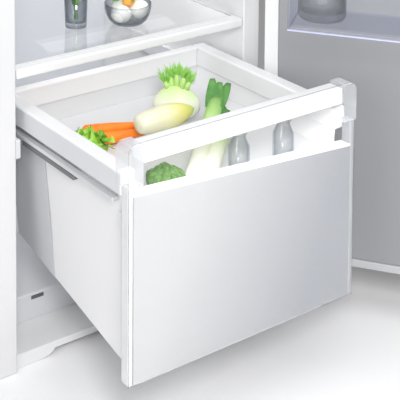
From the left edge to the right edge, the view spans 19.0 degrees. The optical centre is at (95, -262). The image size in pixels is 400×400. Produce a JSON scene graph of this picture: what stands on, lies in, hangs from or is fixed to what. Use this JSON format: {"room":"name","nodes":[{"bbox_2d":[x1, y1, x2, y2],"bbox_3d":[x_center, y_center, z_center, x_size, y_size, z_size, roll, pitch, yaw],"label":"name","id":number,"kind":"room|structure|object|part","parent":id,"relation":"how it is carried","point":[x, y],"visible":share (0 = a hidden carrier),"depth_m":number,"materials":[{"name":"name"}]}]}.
{"room":"kitchen","nodes":[
{"label":"kitchen","id":0,"kind":"room"},
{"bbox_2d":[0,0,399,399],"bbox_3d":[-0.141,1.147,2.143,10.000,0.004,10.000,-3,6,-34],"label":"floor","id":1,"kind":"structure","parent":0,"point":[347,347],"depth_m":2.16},
{"bbox_2d":[0,0,399,388],"bbox_3d":[0.251,0.332,2.320,1.007,1.592,1.110,-3,6,-34],"label":"refrigerator","id":2,"kind":"object","parent":1,"relation":"on","point":[195,239],"visible":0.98,"depth_m":2.11,"materials":[{"name":"white plastic"}]},
{"bbox_2d":[64,0,85,27],"bbox_3d":[-0.039,0.515,2.346,0.048,0.106,0.048,-3,6,-34],"label":"drinking glass","id":3,"kind":"object","parent":2,"relation":"on","point":[74,2],"visible":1,"depth_m":2.34,"materials":[{"name":"clear glass"}]},
{"bbox_2d":[75,126,115,150],"bbox_3d":[-0.007,0.704,2.057,0.087,0.068,0.087,-3,6,-34],"label":"lettuce","id":4,"kind":"object","parent":2,"relation":"on","point":[99,138],"visible":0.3,"depth_m":2.05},
{"bbox_2d":[83,122,134,131],"bbox_3d":[0.032,0.720,2.193,0.126,0.027,0.027,-2,5,-19],"label":"carrot","id":5,"kind":"object","parent":2,"relation":"on","point":[106,127],"visible":0.42,"depth_m":2.19,"materials":[{"name":"orange food"}]},
{"bbox_3d":[-0.058,0.564,2.446,0.523,0.006,0.430,-3,6,-34],"label":"shelf glass plate","id":6,"kind":"part","parent":2,"relation":"part of","materials":[{"name":"white"}]},
{"bbox_2d":[104,129,145,144],"bbox_3d":[0.039,0.723,2.163,0.116,0.026,0.026,-2,5,-23],"label":"carrot","id":7,"kind":"object","parent":2,"relation":"on","point":[121,135],"visible":0.42,"depth_m":2.16,"materials":[{"name":"orange food"}]},
{"bbox_2d":[104,0,149,26],"bbox_3d":[0.062,0.524,2.364,0.097,0.086,0.094,-3,6,-34],"label":"glass bowl","id":8,"kind":"object","parent":2,"relation":"on","point":[122,11],"visible":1,"depth_m":2.35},
{"bbox_2d":[133,103,193,133],"bbox_3d":[0.128,0.689,2.166,0.135,0.045,0.050,-3,6,-36],"label":"endive","id":9,"kind":"object","parent":2,"relation":"in","point":[163,117],"visible":0.98,"depth_m":2.14,"materials":[{"name":"beige food"}]},
{"bbox_2d":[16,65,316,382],"bbox_3d":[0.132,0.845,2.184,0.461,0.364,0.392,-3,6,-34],"label":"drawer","id":10,"kind":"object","parent":2,"relation":"in","point":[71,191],"depth_m":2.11,"materials":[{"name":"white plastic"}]},
{"bbox_2d":[153,62,200,117],"bbox_3d":[0.155,0.671,2.269,0.088,0.112,0.050,3,5,28],"label":"fennel","id":11,"kind":"object","parent":2,"relation":"on","point":[175,90],"visible":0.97,"depth_m":2.26,"materials":[{"name":"green"}]},
{"bbox_3d":[0.155,0.695,2.271,0.092,0.066,0.049,1,1,11],"label":"bulb","id":12,"kind":"part","parent":11,"relation":"part of","materials":[{"name":"food"}]},
{"bbox_2d":[203,78,230,118],"bbox_3d":[0.200,0.697,2.119,0.042,0.082,0.293,1,5,15],"label":"leeks","id":13,"kind":"object","parent":2,"relation":"in","point":[217,95],"visible":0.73,"depth_m":2.20,"materials":[{"name":"green plant"}]},
{"bbox_2d":[221,107,229,113],"bbox_3d":[0.218,0.713,2.104,0.032,0.054,0.214,1,5,14],"label":"leeks","id":14,"kind":"object","parent":2,"relation":"in","point":[225,110],"visible":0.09,"depth_m":2.19,"materials":[{"name":"green plant"}]},
{"bbox_2d":[300,0,346,21],"bbox_3d":[0.429,0.452,2.244,0.090,0.150,0.090,-3,6,-34],"label":"glass jar","id":15,"kind":"object","parent":2,"relation":"on","point":[300,0],"visible":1,"depth_m":2.23,"materials":[{"name":"clear glass"}]}
]}

